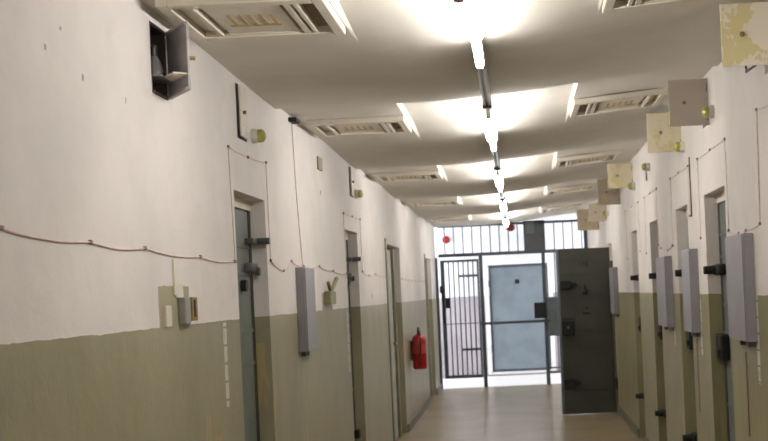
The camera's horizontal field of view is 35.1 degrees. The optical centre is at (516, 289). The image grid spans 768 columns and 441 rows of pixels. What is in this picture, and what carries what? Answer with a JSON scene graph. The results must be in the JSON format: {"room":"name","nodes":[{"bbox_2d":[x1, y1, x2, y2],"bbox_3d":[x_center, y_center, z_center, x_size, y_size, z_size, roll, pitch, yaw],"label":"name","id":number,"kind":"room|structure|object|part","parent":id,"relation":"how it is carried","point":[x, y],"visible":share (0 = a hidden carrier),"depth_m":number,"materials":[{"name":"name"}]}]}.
{"room":"prison interior","nodes":[
{"label":"prison interior","id":0,"kind":"room"},
{"bbox_2d":[0,0,439,440],"bbox_3d":[-1.574,0.176,7.850,0.500,2.950,24.100,-3,0,0],"label":"wall","id":1,"kind":"structure","parent":0,"point":[88,150],"depth_m":4.54,"materials":[{"name":"paint"}]},
{"bbox_2d":[0,225,235,262],"bbox_3d":[-1.333,-0.154,4.030,0.011,0.066,3.278,-3,0,0],"label":"cable","id":2,"kind":"object","parent":1,"relation":"attached to","point":[2,228],"visible":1,"depth_m":3.82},
{"bbox_2d":[149,22,171,99],"bbox_3d":[-1.453,-0.870,4.595,0.225,0.263,0.200,-3,0,0],"label":"lining","id":3,"kind":"object","parent":1,"relation":"attached to","point":[157,37],"visible":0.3,"depth_m":4.69,"materials":[{"name":"black metal"}]},
{"bbox_2d":[151,44,163,74],"bbox_3d":[-1.391,-0.876,4.600,0.068,0.131,0.068,-3,0,0],"label":"bottle","id":4,"kind":"object","parent":3,"relation":"in","point":[157,68],"visible":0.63,"depth_m":4.58,"materials":[{"name":"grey glass"}]},
{"bbox_3d":[-1.390,-0.853,4.600,0.068,0.085,0.068,-3,0,0],"label":"glass","id":5,"kind":"part","parent":4,"relation":"part of","materials":[{"name":"grey glass"}]},
{"bbox_2d":[152,74,171,83],"bbox_3d":[-1.443,-0.804,4.595,0.210,0.007,0.170,-3,0,0],"label":"shelf","id":6,"kind":"object","parent":3,"relation":"attached to","point":[156,78],"depth_m":4.59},
{"bbox_2d":[163,306,171,326],"bbox_3d":[-1.322,0.100,4.540,0.015,0.080,0.070,-3,0,0],"label":"blank plate","id":7,"kind":"object","parent":1,"relation":"attached to","point":[167,310],"visible":1,"depth_m":4.52,"materials":[{"name":"white plastic"}]},
{"bbox_2d":[172,259,183,297],"bbox_3d":[-1.329,-0.045,4.702,0.008,0.150,0.115,-3,0,0],"label":"strip","id":8,"kind":"object","parent":1,"relation":"attached to","point":[177,288],"visible":0.9,"depth_m":4.66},
{"bbox_2d":[165,21,194,99],"bbox_3d":[-1.314,-0.877,4.598,0.090,0.260,0.244,-3,0,-34],"label":"door","id":9,"kind":"structure","parent":1,"relation":"in","point":[177,38],"depth_m":4.57,"materials":[{"name":"grey metal"}]},
{"bbox_2d":[165,72,186,81],"bbox_3d":[-1.323,-0.810,4.585,0.055,0.006,0.222,-3,0,-34],"label":"shelf","id":10,"kind":"object","parent":9,"relation":"attached to","point":[173,76],"depth_m":4.54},
{"bbox_2d":[178,297,197,323],"bbox_3d":[-1.310,0.082,4.782,0.036,0.105,0.165,-3,0,0],"label":"switch box","id":11,"kind":"object","parent":1,"relation":"attached to","point":[187,306],"visible":1,"depth_m":4.73,"materials":[{"name":"grey metal"}]},
{"bbox_2d":[238,84,247,139],"bbox_3d":[-1.430,-0.878,5.965,0.175,0.263,0.206,-3,0,0],"label":"hatch","id":12,"kind":"object","parent":1,"relation":"attached to","point":[241,90],"visible":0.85,"depth_m":5.94,"materials":[{"name":"white metal"}]},
{"bbox_2d":[227,145,270,262],"bbox_3d":[-1.344,-0.412,6.070,0.011,0.569,0.878,-3,0,0],"label":"cable","id":13,"kind":"object","parent":1,"relation":"attached to","point":[228,146],"visible":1,"depth_m":5.69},
{"bbox_2d":[234,196,270,440],"bbox_3d":[-1.360,0.582,6.080,0.170,2.120,0.700,-3,0,0],"label":"door","id":14,"kind":"structure","parent":1,"relation":"in","point":[246,268],"depth_m":6.27,"materials":[{"name":"grey metal"}]},
{"bbox_3d":[-1.414,0.612,6.080,0.059,2.065,0.700,-3,0,0],"label":"frame","id":15,"kind":"part","parent":14,"relation":"part of","materials":[{"name":"grey metal"}]},
{"bbox_2d":[251,129,265,143],"bbox_3d":[-1.332,-0.796,6.200,0.070,0.078,0.078,-3,0,0],"label":"lamp","id":16,"kind":"object","parent":1,"relation":"attached to","point":[257,135],"visible":1,"depth_m":6.17,"materials":[{"name":"yellow glass"}]},
{"bbox_2d":[288,117,302,265],"bbox_3d":[-1.333,-0.590,7.341,0.050,0.901,0.242,-3,0,0],"label":"vertical conduit","id":17,"kind":"object","parent":1,"relation":"attached to","point":[293,120],"visible":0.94,"depth_m":7.33,"materials":[{"name":"black metal"}]},
{"bbox_2d":[295,267,317,355],"bbox_3d":[-1.295,0.133,7.395,0.060,0.540,0.330,-3,0,0],"label":"upper cabinet","id":18,"kind":"object","parent":1,"relation":"attached to","point":[305,280],"visible":1,"depth_m":7.23,"materials":[{"name":"grey metal"}]},
{"bbox_2d":[270,259,346,273],"bbox_3d":[-1.332,-0.140,7.940,0.011,0.074,2.898,-3,0,0],"label":"cable","id":19,"kind":"object","parent":1,"relation":"attached to","point":[283,270],"visible":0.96,"depth_m":7.20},
{"bbox_2d":[317,156,322,170],"bbox_3d":[-1.366,-0.874,8.300,0.015,0.090,0.160,-3,0,0],"label":"junction box cover","id":20,"kind":"object","parent":1,"relation":"attached to","point":[319,159],"visible":1,"depth_m":8.26,"materials":[{"name":"beige plastic"}]},
{"bbox_2d":[324,277,337,303],"bbox_3d":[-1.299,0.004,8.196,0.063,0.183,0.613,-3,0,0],"label":"wall switch","id":21,"kind":"object","parent":1,"relation":"attached to","point":[330,296],"visible":1,"depth_m":8.18,"materials":[{"name":"plastic"}]},
{"bbox_3d":[-1.298,-0.037,8.416,0.035,0.114,0.284,-3,0,5],"label":"lever","id":22,"kind":"part","parent":21,"relation":"part of","materials":[{"name":"green plastic"}]},
{"bbox_2d":[350,166,353,195],"bbox_3d":[-1.430,-0.891,9.910,0.175,0.238,0.216,-3,0,0],"label":"hatch","id":23,"kind":"object","parent":1,"relation":"attached to","point":[351,168],"visible":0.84,"depth_m":9.87,"materials":[{"name":"white metal"}]},
{"bbox_2d":[345,233,360,440],"bbox_3d":[-1.360,0.582,9.790,0.170,2.120,0.700,-3,0,0],"label":"door","id":24,"kind":"structure","parent":1,"relation":"in","point":[357,432],"depth_m":10.08,"materials":[{"name":"grey metal"}]},
{"bbox_3d":[-1.414,0.612,9.790,0.059,2.065,0.700,-3,0,0],"label":"frame","id":25,"kind":"part","parent":24,"relation":"part of","materials":[{"name":"grey metal"}]},
{"bbox_2d":[343,212,362,273],"bbox_3d":[-1.343,-0.370,9.860,0.011,0.494,1.018,-3,0,0],"label":"cable","id":26,"kind":"object","parent":1,"relation":"attached to","point":[343,212],"visible":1,"depth_m":9.41,"materials":[{"name":"grey plastic"}]},
{"bbox_2d":[354,189,362,198],"bbox_3d":[-1.333,-0.811,10.120,0.070,0.078,0.078,-3,0,0],"label":"lamp","id":27,"kind":"object","parent":1,"relation":"attached to","point":[357,193],"visible":1,"depth_m":10.09,"materials":[{"name":"yellow glass"}]},
{"bbox_2d":[384,238,401,440],"bbox_3d":[-1.350,0.556,13.018,0.112,2.170,1.515,-3,0,0],"label":"door","id":28,"kind":"structure","parent":1,"relation":"in","point":[389,253],"depth_m":13.26,"materials":[{"name":"grey metal"}]},
{"bbox_3d":[-1.310,0.554,12.305,0.032,2.170,0.089,-3,0,0],"label":"frame","id":29,"kind":"part","parent":28,"relation":"part of","materials":[{"name":"beige metal"}]},
{"bbox_2d":[410,327,426,369],"bbox_3d":[-1.196,0.712,14.651,0.205,0.515,0.173,-3,0,35],"label":"fire extinguisher","id":30,"kind":"object","parent":1,"relation":"attached to","point":[418,343],"visible":1,"depth_m":14.58,"materials":[{"name":"red metal"}]},
{"bbox_2d":[407,384,441,431],"bbox_3d":[-1.250,1.593,7.850,0.020,0.090,24.100,-3,0,0],"label":"baseboard","id":31,"kind":"structure","parent":1,"relation":"attached to","point":[414,420],"depth_m":15.56,"materials":[{"name":"paint"}]},
{"bbox_2d":[424,254,432,396],"bbox_3d":[-1.350,0.556,18.102,0.112,2.170,1.285,-3,0,0],"label":"door","id":32,"kind":"structure","parent":1,"relation":"in","point":[425,261],"depth_m":18.30,"materials":[{"name":"grey metal"}]},
{"bbox_2d":[140,0,767,226],"bbox_3d":[-0.126,-1.352,7.850,3.330,0.527,24.100,-3,0,0],"label":"ceiling","id":33,"kind":"structure","parent":0,"point":[414,60],"depth_m":6.45,"materials":[{"name":"paint"}]},
{"bbox_2d":[154,0,345,41],"bbox_3d":[-1.014,-1.058,4.665,0.610,0.034,0.610,-3,0,0],"label":"ceiling vent panel","id":34,"kind":"object","parent":33,"relation":"attached to","point":[208,20],"visible":0.99,"depth_m":4.66,"materials":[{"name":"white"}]},
{"bbox_3d":[-1.029,-1.062,4.665,0.287,0.018,0.451,-3,0,0],"label":"plate","id":35,"kind":"part","parent":34,"relation":"part of","materials":[{"name":"beige metal"}]},
{"bbox_2d":[302,3,328,25],"bbox_3d":[-0.819,-1.078,4.665,0.128,0.004,0.464,-3,0,0],"label":"vent","id":36,"kind":"object","parent":34,"relation":"attached to","point":[311,16],"depth_m":4.71,"materials":[{"name":"brown"}]},
{"bbox_2d":[306,116,411,136],"bbox_3d":[-1.014,-1.058,7.790,0.610,0.034,0.580,-3,0,0],"label":"ceiling vent panel","id":37,"kind":"object","parent":33,"relation":"attached to","point":[391,124],"visible":1,"depth_m":7.73,"materials":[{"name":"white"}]},
{"bbox_3d":[-1.029,-1.062,7.790,0.287,0.018,0.429,-3,0,0],"label":"plate","id":38,"kind":"part","parent":37,"relation":"part of","materials":[{"name":"beige metal"}]},
{"bbox_2d":[392,122,400,128],"bbox_3d":[-0.819,-1.078,7.790,0.128,0.004,0.441,-3,0,0],"label":"vent","id":39,"kind":"object","parent":37,"relation":"attached to","point":[396,125],"depth_m":7.85,"materials":[{"name":"brown"}]},
{"bbox_2d":[372,170,442,182],"bbox_3d":[-1.014,-1.058,11.200,0.610,0.034,0.600,-3,0,0],"label":"ceiling vent panel","id":40,"kind":"object","parent":33,"relation":"attached to","point":[433,174],"visible":1,"depth_m":11.12,"materials":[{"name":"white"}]},
{"bbox_3d":[-1.029,-1.062,11.200,0.287,0.018,0.444,-3,0,0],"label":"plate","id":41,"kind":"part","parent":40,"relation":"part of","materials":[{"name":"beige metal"}]},
{"bbox_2d":[406,199,459,206],"bbox_3d":[-1.014,-1.058,14.590,0.610,0.034,0.580,-3,0,0],"label":"ceiling vent panel","id":42,"kind":"object","parent":33,"relation":"attached to","point":[440,202],"visible":1,"depth_m":14.43,"materials":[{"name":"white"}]},
{"bbox_3d":[-1.029,-1.062,14.590,0.287,0.018,0.429,-3,0,0],"label":"plate","id":43,"kind":"part","parent":42,"relation":"part of","materials":[{"name":"beige metal"}]},
{"bbox_2d":[428,216,469,221],"bbox_3d":[-1.014,-1.058,17.990,0.610,0.034,0.580,-3,0,0],"label":"ceiling vent panel","id":44,"kind":"object","parent":33,"relation":"attached to","point":[463,218],"visible":1,"depth_m":17.70,"materials":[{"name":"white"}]},
{"bbox_2d":[460,0,483,69],"bbox_3d":[-0.169,-1.073,4.500,0.072,0.202,1.760,-3,0,0],"label":"lamp","id":45,"kind":"object","parent":33,"relation":"attached to","point":[470,9],"visible":0.99,"depth_m":4.46,"materials":[{"name":"white glass"}]},
{"bbox_2d":[453,0,464,2],"bbox_3d":[-0.195,-0.985,4.000,0.060,0.055,0.060,-3,0,0],"label":"smoke detector","id":46,"kind":"object","parent":45,"relation":"attached to","point":[455,1],"visible":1,"depth_m":3.99,"materials":[{"name":"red plastic"}]},
{"bbox_2d":[460,0,483,41],"bbox_3d":[-0.166,-1.009,4.181,0.072,0.072,1.061,-3,0,0],"label":"diffuser","id":47,"kind":"object","parent":45,"relation":"attached to","point":[470,9],"depth_m":4.35,"materials":[{"name":"white"}]},
{"bbox_2d":[475,45,491,108],"bbox_3d":[-0.168,-1.057,6.155,0.052,0.108,1.450,-3,0,0],"label":"lamp","id":48,"kind":"object","parent":33,"relation":"attached to","point":[483,76],"visible":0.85,"depth_m":5.99,"materials":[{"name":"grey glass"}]},
{"bbox_2d":[482,109,496,151],"bbox_3d":[-0.169,-1.073,7.750,0.072,0.202,1.660,-3,0,0],"label":"lamp","id":49,"kind":"object","parent":33,"relation":"attached to","point":[488,116],"visible":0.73,"depth_m":7.24,"materials":[{"name":"white glass"}]},
{"bbox_2d":[490,141,499,170],"bbox_3d":[-0.168,-1.059,9.465,0.052,0.111,1.670,-3,0,0],"label":"lamp","id":50,"kind":"object","parent":33,"relation":"attached to","point":[496,159],"visible":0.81,"depth_m":9.40,"materials":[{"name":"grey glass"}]},
{"bbox_2d":[494,170,502,191],"bbox_3d":[-0.169,-1.073,11.225,0.072,0.202,1.750,-3,0,0],"label":"lamp","id":51,"kind":"object","parent":33,"relation":"attached to","point":[498,177],"visible":0.72,"depth_m":10.66,"materials":[{"name":"white glass"}]},
{"bbox_2d":[498,187,504,200],"bbox_3d":[-0.168,-1.058,12.960,0.052,0.110,1.620,-3,0,0],"label":"lamp","id":52,"kind":"object","parent":33,"relation":"attached to","point":[501,194],"visible":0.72,"depth_m":12.94,"materials":[{"name":"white glass"}]},
{"bbox_2d":[500,201,506,213],"bbox_3d":[-0.169,-1.073,14.700,0.072,0.202,1.800,-3,0,0],"label":"lamp","id":53,"kind":"object","parent":33,"relation":"attached to","point":[502,203],"visible":0.7,"depth_m":14.06,"materials":[{"name":"white glass"}]},
{"bbox_2d":[503,218,507,226],"bbox_3d":[-0.169,-1.073,18.075,0.072,0.202,1.750,-3,0,0],"label":"lamp","id":54,"kind":"object","parent":33,"relation":"attached to","point":[505,221],"visible":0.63,"depth_m":17.34,"materials":[{"name":"white"}]},
{"bbox_2d":[506,222,514,230],"bbox_3d":[-0.106,-1.019,19.300,0.150,0.155,0.150,-3,0,0],"label":"bell","id":55,"kind":"object","parent":33,"relation":"attached to","point":[511,227],"visible":0.95,"depth_m":19.25,"materials":[{"name":"red plastic"}]},
{"bbox_2d":[541,203,581,212],"bbox_3d":[0.663,-1.233,18.120,0.605,0.087,0.600,-3,0,0],"label":"ceiling vent panel","id":56,"kind":"object","parent":33,"relation":"attached to","point":[572,206],"visible":1,"depth_m":17.83,"materials":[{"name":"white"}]},
{"bbox_2d":[546,183,596,195],"bbox_3d":[0.663,-1.233,14.720,0.605,0.087,0.600,-3,0,0],"label":"ceiling vent panel","id":57,"kind":"object","parent":33,"relation":"attached to","point":[592,186],"visible":0.99,"depth_m":14.56,"materials":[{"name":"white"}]},
{"bbox_3d":[0.678,-1.239,14.720,0.284,0.043,0.444,-3,0,0],"label":"plate","id":58,"kind":"part","parent":57,"relation":"part of","materials":[{"name":"beige metal"}]},
{"bbox_2d":[554,150,621,168],"bbox_3d":[0.663,-1.233,11.330,0.605,0.087,0.620,-3,0,0],"label":"ceiling vent panel","id":59,"kind":"object","parent":33,"relation":"attached to","point":[607,156],"visible":1,"depth_m":11.26,"materials":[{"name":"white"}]},
{"bbox_3d":[0.678,-1.239,11.330,0.284,0.043,0.459,-3,0,0],"label":"plate","id":60,"kind":"part","parent":59,"relation":"part of","materials":[{"name":"beige metal"}]},
{"bbox_2d":[570,87,667,117],"bbox_3d":[0.663,-1.233,7.920,0.605,0.087,0.600,-3,0,0],"label":"ceiling vent panel","id":61,"kind":"object","parent":33,"relation":"attached to","point":[649,98],"visible":1,"depth_m":7.87,"materials":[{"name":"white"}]},
{"bbox_2d":[578,103,597,111],"bbox_3d":[0.470,-1.218,7.920,0.127,0.015,0.456,-3,0,0],"label":"vent","id":62,"kind":"object","parent":61,"relation":"attached to","point":[593,107],"depth_m":7.96,"materials":[{"name":"brown"}]},
{"bbox_3d":[0.678,-1.239,7.920,0.284,0.043,0.444,-3,0,0],"label":"plate","id":63,"kind":"part","parent":61,"relation":"part of","materials":[{"name":"beige metal"}]},
{"bbox_2d":[647,95,655,101],"bbox_3d":[0.891,-1.275,7.920,0.048,0.008,0.360,-3,0,0],"label":"vent","id":64,"kind":"object","parent":61,"relation":"attached to","point":[649,98],"depth_m":7.97,"materials":[{"name":"beige metal"}]},
{"bbox_2d":[602,0,699,12],"bbox_3d":[0.663,-1.233,4.795,0.605,0.087,0.630,-3,0,0],"label":"ceiling vent panel","id":65,"kind":"object","parent":33,"relation":"attached to","point":[608,6],"visible":1,"depth_m":5.05,"materials":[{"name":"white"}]},
{"bbox_2d":[434,218,583,377],"bbox_3d":[0.001,0.030,22.450,7.400,3.100,0.300,-3,0,0],"label":"wall","id":66,"kind":"structure","parent":0,"point":[438,232],"depth_m":22.30,"materials":[{"name":"paint"}]},
{"bbox_2d":[442,236,449,243],"bbox_3d":[-1.312,-0.932,22.235,0.133,0.152,0.135,-3,0,41],"label":"bell","id":67,"kind":"object","parent":66,"relation":"attached to","point":[447,238],"visible":0.85,"depth_m":22.20,"materials":[{"name":"red metal"}]},
{"bbox_2d":[483,256,555,374],"bbox_3d":[0.051,0.473,22.385,1.260,2.150,0.230,-3,0,0],"label":"door","id":68,"kind":"structure","parent":66,"relation":"in","point":[514,289],"depth_m":22.32,"materials":[{"name":"white paint"}]},
{"bbox_2d":[396,373,643,440],"bbox_3d":[0.076,1.678,9.250,7.400,0.200,26.900,-3,0,0],"label":"floor","id":69,"kind":"structure","parent":0,"point":[518,412],"depth_m":14.94,"materials":[{"name":"stone"}]},
{"bbox_2d":[435,219,587,388],"bbox_3d":[-0.066,0.203,19.780,2.550,2.760,0.140,-3,0,0],"label":"gate","id":70,"kind":"object","parent":69,"relation":"in","point":[534,230],"visible":0.82,"depth_m":19.79,"materials":[{"name":"black metal"}]},
{"bbox_3d":[-1.296,0.554,19.820,0.060,2.170,0.060,-3,0,0],"label":"post","id":71,"kind":"part","parent":70,"relation":"part of","materials":[{"name":"grey metal"}]},
{"bbox_3d":[-0.809,-0.234,19.740,0.305,0.040,0.030,-3,0,0],"label":"short rail","id":72,"kind":"part","parent":70,"relation":"part of","materials":[{"name":"grey metal"}]},
{"bbox_3d":[-0.754,0.975,19.740,0.305,0.040,0.030,-3,0,0],"label":"short rail","id":73,"kind":"part","parent":70,"relation":"part of","materials":[{"name":"grey metal"}]},
{"bbox_3d":[-0.557,0.521,19.820,0.060,2.170,0.060,-3,0,0],"label":"post","id":74,"kind":"part","parent":70,"relation":"part of","materials":[{"name":"grey metal"}]},
{"bbox_3d":[-0.114,-1.096,19.820,2.414,0.040,0.040,-3,0,0],"label":"head rail","id":75,"kind":"part","parent":70,"relation":"part of","materials":[{"name":"metal"}]},
{"bbox_3d":[0.214,-1.026,19.797,0.140,0.190,0.006,-3,0,0],"label":"plate","id":76,"kind":"part","parent":70,"relation":"part of","materials":[{"name":"grey metal"}]},
{"bbox_3d":[0.285,-0.904,19.815,0.350,0.490,0.030,-3,0,0],"label":"sign plate","id":77,"kind":"part","parent":70,"relation":"part of","materials":[{"name":"grey metal"}]},
{"bbox_3d":[0.477,0.474,19.820,0.060,2.170,0.060,-3,0,0],"label":"post","id":78,"kind":"part","parent":70,"relation":"part of","materials":[{"name":"grey metal"}]},
{"bbox_3d":[0.657,0.431,19.810,0.305,0.640,0.080,-3,0,0],"label":"lock panel","id":79,"kind":"part","parent":70,"relation":"part of","materials":[{"name":"grey metal"}]},
{"bbox_3d":[0.872,1.305,19.820,0.659,0.095,0.030,-3,0,0],"label":"rail","id":80,"kind":"part","parent":70,"relation":"part of","materials":[{"name":"silver metal"}]},
{"bbox_3d":[1.178,0.147,19.820,0.060,2.760,0.060,-3,0,0],"label":"post","id":81,"kind":"part","parent":70,"relation":"part of","materials":[{"name":"metal"}]},
{"bbox_2d":[526,213,576,220],"bbox_3d":[-0.063,-1.399,21.300,7.400,0.240,2.799,-3,0,0],"label":"ceiling","id":82,"kind":"structure","parent":0,"point":[567,216],"depth_m":21.80,"materials":[{"name":"paint"}]},
{"bbox_2d":[587,62,767,440],"bbox_3d":[1.453,0.040,7.850,0.500,2.950,24.100,-3,0,0],"label":"wall","id":83,"kind":"structure","parent":0,"point":[665,370],"depth_m":7.94,"materials":[{"name":"paint"}]},
{"bbox_2d":[555,247,617,414],"bbox_3d":[0.871,0.504,14.861,0.702,2.050,0.151,-3,0,0],"label":"door","id":84,"kind":"structure","parent":83,"relation":"in","point":[588,380],"depth_m":14.87,"materials":[{"name":"black metal"}]},
{"bbox_3d":[0.537,0.519,14.900,0.034,2.050,0.072,-3,0,0],"label":"edge plate","id":85,"kind":"part","parent":84,"relation":"part of","materials":[{"name":"grey metal"}]},
{"bbox_2d":[577,209,598,230],"bbox_3d":[1.006,-0.996,16.988,0.307,0.300,0.037,-3,0,0],"label":"sign","id":86,"kind":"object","parent":83,"relation":"in","point":[583,223],"depth_m":17.00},
{"bbox_2d":[588,203,606,221],"bbox_3d":[1.043,-1.008,15.539,0.232,0.240,0.037,-3,0,0],"label":"sign","id":87,"kind":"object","parent":83,"relation":"in","point":[595,211],"depth_m":15.54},
{"bbox_2d":[603,210,608,218],"bbox_3d":[1.123,-0.956,15.200,0.070,0.110,0.080,-3,0,0],"label":"lamp","id":88,"kind":"object","parent":83,"relation":"attached to","point":[605,213],"visible":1,"depth_m":15.17,"materials":[{"name":"yellow glass"}]},
{"bbox_2d":[597,179,619,204],"bbox_3d":[1.031,-1.103,13.489,0.247,0.290,0.037,-3,0,0],"label":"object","id":89,"kind":"structure","parent":83,"relation":"in","point":[606,196],"depth_m":13.49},
{"bbox_2d":[609,267,619,316],"bbox_3d":[1.172,0.022,14.475,0.060,0.590,0.550,-3,0,0],"label":"upper cabinet","id":90,"kind":"object","parent":83,"relation":"attached to","point":[613,271],"visible":1,"depth_m":14.20,"materials":[{"name":"grey metal"}]},
{"bbox_2d":[607,163,632,188],"bbox_3d":[1.027,-1.135,11.909,0.252,0.245,0.037,-3,0,0],"label":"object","id":91,"kind":"structure","parent":83,"relation":"in","point":[620,175],"depth_m":11.91,"materials":[{"name":"beige"}]},
{"bbox_2d":[628,182,634,189],"bbox_3d":[1.120,-1.016,11.750,0.070,0.078,0.078,-3,0,0],"label":"lamp","id":92,"kind":"object","parent":83,"relation":"attached to","point":[631,186],"visible":1,"depth_m":11.72,"materials":[{"name":"yellow glass"}]},
{"bbox_2d":[625,201,640,258],"bbox_3d":[1.169,-0.588,12.150,0.011,0.524,1.318,-3,0,0],"label":"cable","id":93,"kind":"object","parent":83,"relation":"attached to","point":[637,201],"visible":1,"depth_m":11.92,"materials":[{"name":"grey plastic"}]},
{"bbox_2d":[617,405,649,440],"bbox_3d":[1.258,1.480,7.850,0.020,0.090,24.100,-3,0,0],"label":"baseboard","id":94,"kind":"structure","parent":83,"relation":"attached to","point":[624,416],"depth_m":13.21,"materials":[{"name":"paint"}]},
{"bbox_2d":[630,274,643,398],"bbox_3d":[1.275,0.463,12.070,0.175,2.120,0.580,-3,0,0],"label":"door","id":95,"kind":"structure","parent":83,"relation":"in","point":[633,277],"depth_m":12.26,"materials":[{"name":"black metal"}]},
{"bbox_2d":[641,163,649,180],"bbox_3d":[1.120,-1.030,10.450,0.070,0.157,0.074,-3,0,0],"label":"lamp","id":96,"kind":"object","parent":83,"relation":"attached to","point":[645,167],"visible":1,"depth_m":10.43,"materials":[{"name":"yellow glass"}]},
{"bbox_2d":[643,188,659,253],"bbox_3d":[1.169,-0.588,10.465,0.011,0.524,0.988,-3,0,0],"label":"cable","id":97,"kind":"object","parent":83,"relation":"attached to","point":[655,188],"visible":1,"depth_m":10.20,"materials":[{"name":"grey plastic"}]},
{"bbox_2d":[649,273,665,417],"bbox_3d":[1.275,0.463,10.345,0.175,2.120,0.590,-3,0,0],"label":"door","id":98,"kind":"structure","parent":83,"relation":"in","point":[662,412],"depth_m":10.54,"materials":[{"name":"black metal"}]},
{"bbox_2d":[646,113,681,152],"bbox_3d":[1.033,-1.105,8.409,0.242,0.275,0.037,-3,0,0],"label":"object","id":99,"kind":"structure","parent":83,"relation":"in","point":[661,137],"depth_m":8.41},
{"bbox_2d":[655,256,674,330],"bbox_3d":[1.172,0.027,9.510,0.060,0.580,0.580,-3,0,0],"label":"upper cabinet","id":100,"kind":"object","parent":83,"relation":"attached to","point":[664,274],"visible":1,"depth_m":9.25,"materials":[{"name":"grey metal"}]},
{"bbox_2d":[674,141,684,151],"bbox_3d":[1.121,-0.992,8.300,0.070,0.078,0.078,-3,0,0],"label":"lamp","id":101,"kind":"object","parent":83,"relation":"attached to","point":[678,146],"visible":1,"depth_m":8.27,"materials":[{"name":"yellow glass"}]},
{"bbox_2d":[669,165,690,246],"bbox_3d":[1.169,-0.588,8.615,0.011,0.524,0.948,-3,0,0],"label":"cable","id":102,"kind":"object","parent":83,"relation":"attached to","point":[687,165],"visible":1,"depth_m":8.94,"materials":[{"name":"grey plastic"}]},
{"bbox_2d":[675,209,696,440],"bbox_3d":[1.275,0.463,8.590,0.175,2.120,0.580,-3,0,0],"label":"door","id":103,"kind":"structure","parent":83,"relation":"in","point":[678,273],"depth_m":8.78,"materials":[{"name":"black metal"}]},
{"bbox_3d":[1.334,0.488,8.590,0.059,2.065,0.580,-3,0,0],"label":"frame","id":104,"kind":"part","parent":103,"relation":"part of","materials":[{"name":"grey metal"}]},
{"bbox_2d":[667,78,708,126],"bbox_3d":[1.032,-1.128,7.208,0.242,0.280,0.037,-3,0,0],"label":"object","id":105,"kind":"structure","parent":83,"relation":"in","point":[687,98],"depth_m":7.21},
{"bbox_2d":[688,157,691,216],"bbox_3d":[1.164,-0.693,8.060,0.007,0.400,0.007,-3,0,22],"label":"conduit pipe","id":106,"kind":"object","parent":83,"relation":"attached to","point":[688,157],"visible":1,"depth_m":8.06,"materials":[{"name":"grey metal"}]},
{"bbox_2d":[681,248,700,336],"bbox_3d":[1.172,0.020,8.090,0.060,0.585,0.380,-3,0,0],"label":"upper cabinet","id":107,"kind":"object","parent":83,"relation":"attached to","point":[689,257],"visible":1,"depth_m":7.90,"materials":[{"name":"grey metal"}]},
{"bbox_2d":[696,338,699,411],"bbox_3d":[1.224,0.576,8.100,0.007,0.500,0.008,-3,0,0],"label":"conduit","id":108,"kind":"object","parent":83,"relation":"attached to","point":[696,338],"visible":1,"depth_m":8.10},
{"bbox_2d":[701,105,714,117],"bbox_3d":[1.119,-1.046,7.050,0.070,0.078,0.078,-3,0,0],"label":"lamp","id":109,"kind":"object","parent":83,"relation":"attached to","point":[707,111],"visible":1,"depth_m":7.02,"materials":[{"name":"yellow glass"}]},
{"bbox_2d":[696,138,729,238],"bbox_3d":[1.169,-0.588,7.210,0.011,0.524,1.038,-3,0,0],"label":"cable","id":110,"kind":"object","parent":83,"relation":"attached to","point":[724,139],"visible":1,"depth_m":6.95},
{"bbox_2d":[703,191,735,440],"bbox_3d":[1.275,0.463,7.170,0.175,2.120,0.740,-3,0,0],"label":"door","id":111,"kind":"structure","parent":83,"relation":"in","point":[723,342],"depth_m":7.41,"materials":[{"name":"black metal"}]},
{"bbox_3d":[1.334,0.488,7.170,0.059,2.065,0.740,-3,0,0],"label":"frame","id":112,"kind":"part","parent":111,"relation":"part of","materials":[{"name":"grey metal"}]},
{"bbox_2d":[725,233,757,346],"bbox_3d":[1.171,0.002,6.280,0.060,0.580,0.480,-3,0,0],"label":"metal box","id":113,"kind":"object","parent":83,"relation":"attached to","point":[739,249],"visible":1,"depth_m":6.10,"materials":[{"name":"grey metal"}]},
{"bbox_2d":[719,2,767,66],"bbox_3d":[1.032,-1.143,5.348,0.242,0.280,0.037,-3,0,0],"label":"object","id":114,"kind":"structure","parent":83,"relation":"in","point":[743,26],"depth_m":5.36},
{"bbox_2d":[745,351,749,435],"bbox_3d":[1.223,0.550,6.360,0.007,0.450,0.008,-3,0,0],"label":"conduit","id":115,"kind":"object","parent":83,"relation":"attached to","point":[745,351],"visible":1,"depth_m":6.36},
{"bbox_2d":[727,104,767,233],"bbox_3d":[1.169,-0.587,6.075,0.011,0.586,1.268,-3,0,0],"label":"cable","id":116,"kind":"object","parent":83,"relation":"attached to","point":[756,109],"visible":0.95,"depth_m":5.82,"materials":[{"name":"grey plastic"}]},
{"bbox_2d":[745,65,756,72],"bbox_3d":[1.146,-1.123,5.790,0.013,0.114,0.498,-3,0,0],"label":"bracket","id":117,"kind":"object","parent":83,"relation":"attached to","point":[753,66],"visible":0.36,"depth_m":5.92,"materials":[{"name":"black plastic"}]}
]}

